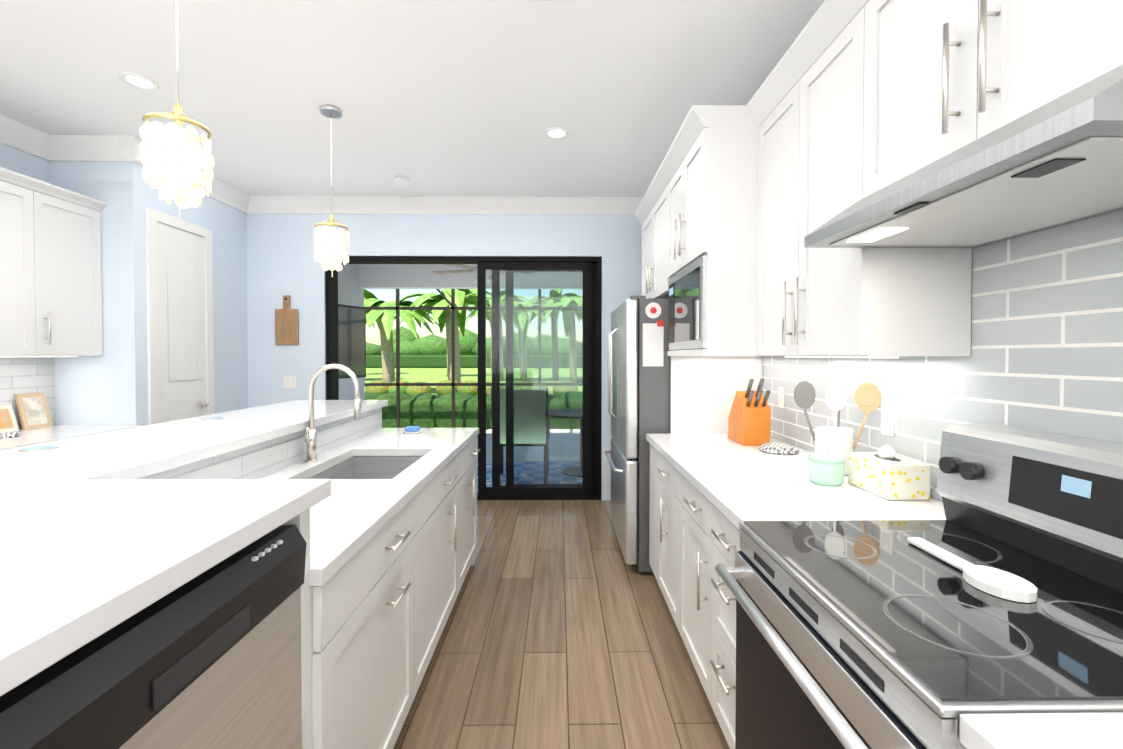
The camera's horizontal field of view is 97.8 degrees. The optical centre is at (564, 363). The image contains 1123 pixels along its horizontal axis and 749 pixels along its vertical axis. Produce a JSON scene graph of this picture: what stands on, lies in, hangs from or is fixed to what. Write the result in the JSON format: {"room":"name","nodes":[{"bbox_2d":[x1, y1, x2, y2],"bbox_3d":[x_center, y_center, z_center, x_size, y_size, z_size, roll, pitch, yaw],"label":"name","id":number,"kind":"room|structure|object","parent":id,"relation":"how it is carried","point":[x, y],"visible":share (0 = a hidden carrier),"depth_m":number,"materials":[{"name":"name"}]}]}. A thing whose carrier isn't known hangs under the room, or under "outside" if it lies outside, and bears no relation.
{"room":"kitchen","nodes":[
{"label":"kitchen","id":0,"kind":"room"},
{"bbox_2d":[0,143,49,429],"bbox_3d":[-3.636,-0.045,0.111,0.200,2.880,6.620,0,1,-1],"label":"wall","id":1,"kind":"structure","parent":0,"point":[22,162],"depth_m":3.24,"materials":[{"name":"blue paint"}]},
{"bbox_2d":[0,167,51,356],"bbox_3d":[-3.388,-0.575,2.757,0.340,1.065,0.554,0,1,-1],"label":"upper cabinet","id":2,"kind":"object","parent":1,"relation":"attached to","point":[25,285],"depth_m":2.92,"materials":[{"name":"white wood"}]},
{"bbox_2d":[0,357,54,428],"bbox_3d":[-3.547,0.220,1.366,0.008,0.480,4.119,0,1,-1],"label":"wall tile","id":3,"kind":"structure","parent":1,"relation":"attached to","point":[23,375],"depth_m":3.24,"materials":[{"name":"white tile"}]},
{"bbox_2d":[0,114,55,160],"bbox_3d":[-3.481,-1.418,0.091,0.111,0.135,6.620,0,1,-1],"label":"crown molding","id":4,"kind":"structure","parent":1,"relation":"attached to","point":[13,133],"depth_m":3.18,"materials":[{"name":"white wood"}]},
{"bbox_2d":[0,425,144,449],"bbox_3d":[-3.226,0.480,1.368,0.630,0.040,4.128,0,1,-1],"label":"countertop","id":5,"kind":"structure","parent":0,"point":[54,432],"depth_m":3.04,"materials":[{"name":"white stone"}]},
{"bbox_2d":[0,403,22,429],"bbox_3d":[-3.527,0.347,3.028,0.068,0.170,0.220,0,1,-1],"label":"picture frame","id":6,"kind":"object","parent":5,"relation":"on","point":[7,417],"depth_m":3.11,"materials":[{"name":"beige"}]},
{"bbox_2d":[0,429,28,438],"bbox_3d":[-3.289,0.419,2.893,0.108,0.030,0.108,0,1,-13],"label":"tray","id":7,"kind":"object","parent":5,"relation":"on","point":[4,433],"depth_m":2.89,"materials":[{"name":"beige"}]},
{"bbox_2d":[14,393,51,428],"bbox_3d":[-3.530,0.314,3.258,0.068,0.230,0.170,0,1,-1],"label":"picture frame","id":8,"kind":"object","parent":5,"relation":"on","point":[33,411],"depth_m":3.25,"materials":[{"name":"beige wood"}]},
{"bbox_2d":[49,161,247,424],"bbox_3d":[-3.400,-0.110,4.143,0.770,2.880,1.440,0,1,-1],"label":"wall","id":9,"kind":"structure","parent":0,"point":[109,386],"depth_m":3.43,"materials":[{"name":"blue paint"}]},
{"bbox_2d":[48,183,103,356],"bbox_3d":[-3.393,-0.581,3.165,0.340,1.065,0.496,0,1,-1],"label":"upper cabinet","id":10,"kind":"object","parent":9,"relation":"attached to","point":[50,276],"depth_m":3.23,"materials":[{"name":"white wood"}]},
{"bbox_2d":[48,135,123,161],"bbox_3d":[-3.231,-1.470,3.348,0.450,0.135,0.111,0,1,-1],"label":"crown molding","id":11,"kind":"structure","parent":9,"relation":"attached to","point":[74,148],"depth_m":3.34,"materials":[{"name":"white wood"}]},
{"bbox_2d":[145,207,214,424],"bbox_3d":[-3.000,0.105,3.857,0.021,2.459,0.650,0,1,-1],"label":"door frame","id":12,"kind":"structure","parent":9,"relation":"attached to","point":[153,217],"depth_m":3.59,"materials":[{"name":"white wood"}]},
{"bbox_2d":[112,135,251,213],"bbox_3d":[-2.957,-1.479,3.912,0.110,0.135,1.231,0,1,-1],"label":"crown molding","id":13,"kind":"structure","parent":9,"relation":"attached to","point":[126,147],"depth_m":4.11,"materials":[{"name":"white wood"}]},
{"bbox_2d":[157,222,208,422],"bbox_3d":[-2.976,0.138,3.857,0.069,2.371,0.496,0,1,-1],"label":"pantry door","id":14,"kind":"structure","parent":9,"relation":"in","point":[181,322],"depth_m":3.83,"materials":[{"name":"white wood"}]},
{"bbox_2d":[338,264,361,399],"bbox_3d":[-3.037,-0.038,5.949,0.200,2.720,2.160,0,1,-1],"label":"wall","id":15,"kind":"structure","parent":0,"point":[355,281],"depth_m":6.67,"materials":[{"name":"grey"}]},
{"bbox_2d":[338,304,365,378],"bbox_3d":[-2.750,-0.268,5.929,0.372,0.900,0.818,0,1,-1],"label":"tv","id":16,"kind":"object","parent":15,"relation":"attached to","point":[352,338],"visible":0.43,"depth_m":6.10,"materials":[{"name":"black glass"}]},
{"bbox_2d":[0,0,824,196],"bbox_3d":[-1.139,-1.556,0.737,5.210,0.120,8.260,0,1,-1],"label":"ceiling","id":17,"kind":"structure","parent":0,"point":[453,97],"depth_m":2.64,"materials":[{"name":"white paint"}]},
{"bbox_2d":[118,72,158,90],"bbox_3d":[-2.297,-1.522,2.644,0.169,0.007,0.169,0,1,-25],"label":"recessed light","id":18,"kind":"object","parent":17,"relation":"in","point":[138,81],"depth_m":2.64,"materials":[{"name":"white plastic"}]},
{"bbox_2d":[139,0,214,218],"bbox_3d":[-1.313,-1.002,1.663,0.195,1.016,0.197,0,1,-1],"label":"pendant light","id":19,"kind":"object","parent":17,"relation":"hanging from","point":[177,145],"visible":1,"depth_m":1.62,"materials":[{"name":"white metal"}]},
{"bbox_2d":[314,105,349,276],"bbox_3d":[-1.412,-1.027,2.962,0.195,1.007,0.194,0,1,-1],"label":"pendant light","id":20,"kind":"object","parent":17,"relation":"hanging from","point":[331,253],"visible":1,"depth_m":2.92,"materials":[{"name":"white glass"}]},
{"bbox_2d":[394,176,409,185],"bbox_3d":[-1.365,-1.531,4.106,0.129,0.035,0.129,0,1,-7],"label":"recessed light","id":21,"kind":"object","parent":17,"relation":"in","point":[399,180],"depth_m":4.07,"materials":[{"name":"white"}]},
{"bbox_2d":[544,127,568,139],"bbox_3d":[-0.055,-1.532,3.261,0.169,0.007,0.169,-1,1,-40],"label":"recessed light","id":22,"kind":"object","parent":17,"relation":"in","point":[555,133],"depth_m":3.26,"materials":[{"name":"white plastic"}]},
{"bbox_2d":[358,264,476,264],"bbox_3d":[-0.289,-1.490,6.050,12.500,0.180,2.340,0,1,-1],"label":"ceiling","id":23,"kind":"structure","parent":0,"point":[410,264],"depth_m":7.00,"materials":[{"name":"white paint"}]},
{"bbox_2d":[432,264,533,282],"bbox_3d":[-1.038,-1.207,6.154,1.302,0.390,1.244,0,1,-1],"label":"fan","id":24,"kind":"object","parent":23,"relation":"hanging from","point":[474,270],"visible":0.29,"depth_m":6.11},
{"bbox_2d":[246,214,641,499],"bbox_3d":[-0.903,-0.120,4.794,4.240,2.880,0.200,0,1,-1],"label":"wall","id":25,"kind":"structure","parent":0,"point":[281,261],"depth_m":4.67,"materials":[{"name":"blue paint"}]},
{"bbox_2d":[275,295,298,344],"bbox_3d":[-2.642,-0.413,4.653,0.220,0.470,0.025,0,1,-1],"label":"cutting board","id":26,"kind":"object","parent":25,"relation":"hanging from","point":[286,324],"visible":1,"depth_m":4.65,"materials":[{"name":"brown wood"}]},
{"bbox_2d":[284,376,295,388],"bbox_3d":[-2.622,0.182,4.673,0.120,0.120,0.008,0,1,-1],"label":"switch plate","id":27,"kind":"object","parent":25,"relation":"attached to","point":[289,382],"visible":1,"depth_m":4.67,"materials":[{"name":"white plastic"}]},
{"bbox_2d":[252,195,642,214],"bbox_3d":[-0.966,-1.490,4.616,4.110,0.135,0.111,0,1,-1],"label":"crown molding","id":28,"kind":"structure","parent":25,"relation":"attached to","point":[260,204],"depth_m":4.61,"materials":[{"name":"white wood"}]},
{"bbox_2d":[325,256,601,499],"bbox_3d":[-0.969,0.146,4.800,2.644,2.348,0.175,0,1,-1],"label":"sliding door","id":29,"kind":"structure","parent":25,"relation":"in","point":[589,487],"depth_m":4.76,"materials":[{"name":"black metal"}]},
{"bbox_2d":[358,265,582,399],"bbox_3d":[-0.302,-0.057,7.153,12.500,2.720,0.180,0,1,-1],"label":"wall","id":30,"kind":"structure","parent":0,"point":[369,276],"depth_m":7.03,"materials":[{"name":"grey paint"}]},
{"bbox_2d":[393,429,729,748],"bbox_3d":[-0.252,1.498,3.067,12.500,0.300,12.800,0,1,-1],"label":"floor","id":31,"kind":"structure","parent":0,"point":[560,630],"depth_m":2.31,"materials":[{"name":"brown wood"}]},
{"bbox_2d":[0,404,479,748],"bbox_3d":[-1.124,0.848,1.130,1.208,1.060,4.268,0,1,-1],"label":"kitchen island","id":32,"kind":"object","parent":31,"relation":"on","point":[391,550],"depth_m":1.65,"materials":[{"name":"white"}]},
{"bbox_2d":[0,525,306,748],"bbox_3d":[-0.850,0.784,0.768,0.586,0.860,0.604,0,1,-1],"label":"dishwasher","id":33,"kind":"object","parent":32,"relation":"in","point":[209,658],"visible":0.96,"depth_m":0.75,"materials":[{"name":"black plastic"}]},
{"bbox_2d":[0,400,387,683],"bbox_3d":[-1.170,0.298,1.116,1.215,0.040,4.360,0,1,-1],"label":"island countertop","id":34,"kind":"structure","parent":32,"relation":"on","point":[85,538],"depth_m":0.92,"materials":[{"name":"white stone"}]},
{"bbox_2d":[304,364,360,462],"bbox_3d":[-1.058,0.224,2.198,0.253,0.446,0.134,0,1,-1],"label":"faucet","id":35,"kind":"object","parent":34,"relation":"on","point":[310,434],"depth_m":2.23,"materials":[{"name":"silver metal"}]},
{"bbox_2d":[402,426,421,433],"bbox_3d":[-0.952,0.412,3.061,0.120,0.039,0.118,0,1,-1],"label":"soap dish","id":36,"kind":"object","parent":32,"relation":"on","point":[412,430],"visible":1,"depth_m":3.03,"materials":[{"name":"white ceramic"}]},
{"bbox_2d":[364,289,582,427],"bbox_3d":[-0.316,-0.306,8.316,12.355,3.180,2.155,0,1,-1],"label":"cage","id":37,"kind":"object","parent":31,"relation":"on","point":[398,308],"visible":0.02,"depth_m":9.32,"materials":[{"name":"brown metal"}]},
{"bbox_2d":[477,462,581,492],"bbox_3d":[-0.210,1.320,5.776,2.550,0.008,1.420,0,1,-1],"label":"rug","id":38,"kind":"object","parent":31,"relation":"on","point":[535,481],"depth_m":5.82,"materials":[{"name":"blue fabric"}]},
{"bbox_2d":[491,387,549,483],"bbox_3d":[-0.482,0.782,5.518,0.608,1.074,0.716,0,1,-1],"label":"chair","id":39,"kind":"object","parent":38,"relation":"on","point":[503,407],"depth_m":5.27,"materials":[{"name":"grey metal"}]},
{"bbox_2d":[549,409,582,476],"bbox_3d":[0.213,0.950,5.915,0.840,0.725,0.840,0,1,-1],"label":"table","id":40,"kind":"object","parent":38,"relation":"on","point":[557,412],"depth_m":5.88,"materials":[{"name":"brown metal"}]},
{"bbox_2d":[525,429,579,461],"bbox_3d":[2.414,1.280,7.947,5.950,0.020,2.800,0,1,-1],"label":"pool coping","id":41,"kind":"object","parent":31,"relation":"on","point":[541,450],"depth_m":6.80,"materials":[{"name":"white"}]},
{"bbox_2d":[605,296,670,572],"bbox_3d":[0.765,0.453,3.537,0.895,1.775,0.922,0,1,-1],"label":"fridge","id":42,"kind":"object","parent":31,"relation":"on","point":[639,364],"visible":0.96,"depth_m":3.09,"materials":[{"name":"grey metal"}]},
{"bbox_2d":[649,444,654,574],"bbox_3d":[0.878,0.913,2.887,0.704,0.875,0.309,0,1,-1],"label":"base cabinet","id":43,"kind":"object","parent":31,"relation":"on","point":[652,450],"depth_m":2.94,"materials":[{"name":"white wood"}]},
{"bbox_2d":[655,452,670,611],"bbox_3d":[0.882,0.919,2.512,0.704,0.875,0.559,0,1,-1],"label":"base cabinet","id":44,"kind":"object","parent":31,"relation":"on","point":[662,469],"depth_m":2.65,"materials":[{"name":"white wood"}]},
{"bbox_2d":[671,468,702,685],"bbox_3d":[0.888,0.926,2.076,0.704,0.875,0.548,0,1,-1],"label":"base cabinet","id":45,"kind":"object","parent":31,"relation":"on","point":[686,504],"depth_m":2.15,"materials":[{"name":"white wood"}]},
{"bbox_2d":[703,500,740,748],"bbox_3d":[0.893,0.933,1.647,0.704,0.875,0.426,0,1,-1],"label":"base cabinet","id":46,"kind":"object","parent":31,"relation":"on","point":[720,541],"depth_m":1.71,"materials":[{"name":"white wood"}]},
{"bbox_2d":[647,432,945,531],"bbox_3d":[0.875,0.466,2.234,0.726,0.040,1.621,0,1,-1],"label":"countertop","id":47,"kind":"structure","parent":46,"relation":"on","point":[742,483],"depth_m":1.79,"materials":[{"name":"white stone"}]},
{"bbox_2d":[728,379,770,445],"bbox_3d":[1.023,0.258,2.704,0.140,0.359,0.299,0,1,-1],"label":"knife block","id":48,"kind":"object","parent":47,"relation":"on","point":[749,420],"visible":1,"depth_m":2.61,"materials":[{"name":"orange wood"}]},
{"bbox_2d":[759,443,798,454],"bbox_3d":[1.076,0.421,2.466,0.190,0.040,0.190,0,1,-1],"label":"dish","id":49,"kind":"object","parent":47,"relation":"on","point":[781,448],"visible":1,"depth_m":2.41,"materials":[{"name":"white ceramic"}]},
{"bbox_2d":[808,448,844,485],"bbox_3d":[0.988,0.385,1.855,0.124,0.132,0.124,0,1,-1],"label":"jar","id":50,"kind":"object","parent":47,"relation":"on","point":[826,466],"visible":1,"depth_m":1.81,"materials":[{"name":"green ceramic"}]},
{"bbox_2d":[794,381,880,475],"bbox_3d":[1.112,0.262,2.020,0.272,0.374,0.180,0,1,-1],"label":"utensil crock","id":51,"kind":"object","parent":47,"relation":"on","point":[836,438],"visible":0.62,"depth_m":1.98,"materials":[{"name":"white ceramic"}]},
{"bbox_2d":[848,445,929,499],"bbox_3d":[1.142,0.370,1.739,0.145,0.165,0.225,0,1,-1],"label":"tissue box","id":52,"kind":"object","parent":47,"relation":"on","point":[886,472],"visible":0.98,"depth_m":1.65,"materials":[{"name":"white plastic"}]},
{"bbox_2d":[715,424,1122,748],"bbox_3d":[0.840,0.780,1.049,0.822,1.200,0.750,0,1,-1],"label":"range","id":53,"kind":"object","parent":31,"relation":"on","point":[868,634],"visible":0.96,"depth_m":1.00,"materials":[{"name":"silver metal"}]},
{"bbox_2d":[907,537,1037,602],"bbox_3d":[0.883,0.445,1.087,0.100,0.018,0.305,0,1,-1],"label":"spoon rest","id":54,"kind":"object","parent":53,"relation":"on","point":[1000,583],"visible":0.98,"depth_m":1.00,"materials":[{"name":"white ceramic"}]},
{"bbox_2d":[663,264,670,351],"bbox_3d":[0.849,-0.335,2.946,0.424,0.506,0.168,0,1,-1],"label":"upper cabinet","id":55,"kind":"object","parent":0,"relation":"attached to","point":[666,283],"depth_m":3.01,"materials":[{"name":"white wood"}]},
{"bbox_2d":[671,240,754,351],"bbox_3d":[0.853,-0.330,2.588,0.424,0.506,0.548,0,1,-1],"label":"upper cabinet","id":56,"kind":"object","parent":0,"relation":"attached to","point":[713,297],"depth_m":2.29,"materials":[{"name":"white wood"}]},
{"bbox_2d":[770,248,972,501],"bbox_3d":[1.366,-0.056,0.792,0.200,2.880,8.260,0,1,-1],"label":"wall","id":57,"kind":"structure","parent":0,"point":[971,338],"depth_m":1.51,"materials":[{"name":"paint"}]},
{"bbox_2d":[639,172,662,298],"bbox_3d":[0.928,-0.839,3.496,0.589,0.760,1.018,0,1,-1],"label":"upper cabinet","id":58,"kind":"object","parent":57,"relation":"attached to","point":[651,214],"depth_m":3.47,"materials":[{"name":"white wood"}]},
{"bbox_2d":[663,100,754,279],"bbox_3d":[0.937,-0.861,2.693,0.589,0.690,0.818,0,1,-1],"label":"upper cabinet","id":59,"kind":"object","parent":57,"relation":"attached to","point":[709,177],"depth_m":2.29,"materials":[{"name":"white wood"}]},
{"bbox_2d":[751,0,971,359],"bbox_3d":[1.073,-0.611,1.863,0.339,1.165,0.854,0,1,-1],"label":"upper cabinet","id":60,"kind":"object","parent":57,"relation":"attached to","point":[851,102],"depth_m":1.70,"materials":[{"name":"white wood"}]},
{"bbox_2d":[804,64,1122,247],"bbox_3d":[0.993,-0.412,1.088,0.521,0.147,0.805,0,1,-1],"label":"range hood","id":61,"kind":"object","parent":60,"relation":"attached to","point":[1058,161],"visible":1,"depth_m":0.98,"materials":[{"name":"metal"}]},
{"bbox_2d":[762,210,1122,500],"bbox_3d":[1.260,0.139,1.014,0.008,1.252,4.100,0,1,-1],"label":"wall tile","id":62,"kind":"structure","parent":57,"relation":"attached to","point":[1047,333],"depth_m":1.37,"materials":[{"name":"grey tile"}]},
{"bbox_2d":[778,387,784,407],"bbox_3d":[1.230,0.192,2.785,0.006,0.120,0.074,0,1,-1],"label":"electrical outlet plate","id":63,"kind":"object","parent":62,"relation":"attached to","point":[781,390],"depth_m":2.78,"materials":[{"name":"white plastic"}]},
{"bbox_2d":[881,403,894,436],"bbox_3d":[1.241,0.216,1.885,0.006,0.120,0.074,0,1,-1],"label":"electrical outlet plate","id":64,"kind":"object","parent":62,"relation":"attached to","point":[888,419],"depth_m":1.88,"materials":[{"name":"white plastic"}]},
{"bbox_2d":[855,0,1122,202],"bbox_3d":[1.082,-0.834,1.083,0.339,0.693,0.817,0,1,-1],"label":"upper cabinet","id":65,"kind":"object","parent":57,"relation":"attached to","point":[933,78],"depth_m":1.13,"materials":[{"name":"white wood"}]},
{"bbox_2d":[959,712,1122,748],"bbox_3d":[0.905,0.504,-0.185,0.726,0.040,1.701,0,1,-1],"label":"countertop","id":66,"kind":"structure","parent":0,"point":[1001,730],"depth_m":0.63,"materials":[{"name":"white stone"}]},
{"label":"outside","id":67,"kind":"structure","parent":0,"visible":0},
{"bbox_2d":[364,368,582,394],"bbox_3d":[-1.004,0.349,84.656,160.000,0.300,150.400,0,1,-1],"label":"lawn","id":68,"kind":"structure","parent":67,"point":[431,375],"depth_m":38.49,"materials":[{"name":"green plant"}]},
{"bbox_2d":[365,380,577,396],"bbox_3d":[-5.637,0.954,17.735,12.261,0.680,1.918,0,1,-1],"label":"flowers","id":69,"kind":"object","parent":68,"relation":"on","point":[440,390],"visible":0.25,"depth_m":17.45,"materials":[{"name":"plant"}]},
{"bbox_2d":[364,355,582,428],"bbox_3d":[-0.422,0.153,37.250,160.000,1.700,55.201,0,1,-1],"label":"hedge","id":70,"kind":"object","parent":68,"relation":"on","point":[425,410],"visible":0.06,"depth_m":9.77,"materials":[{"name":"green plant"}]},
{"bbox_2d":[364,289,582,382],"bbox_3d":[-5.842,-2.018,30.712,25.698,6.257,27.074,0,1,-1],"label":"palms","id":71,"kind":"object","parent":68,"relation":"on","point":[384,319],"visible":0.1,"depth_m":20.19,"materials":[{"name":"green plant"}]},
{"bbox_2d":[366,326,582,354],"bbox_3d":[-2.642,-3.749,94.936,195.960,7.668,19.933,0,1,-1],"label":"tree","id":72,"kind":"object","parent":68,"relation":"on","point":[412,344],"visible":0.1,"depth_m":91.42,"materials":[{"name":"green plant"}]}
]}

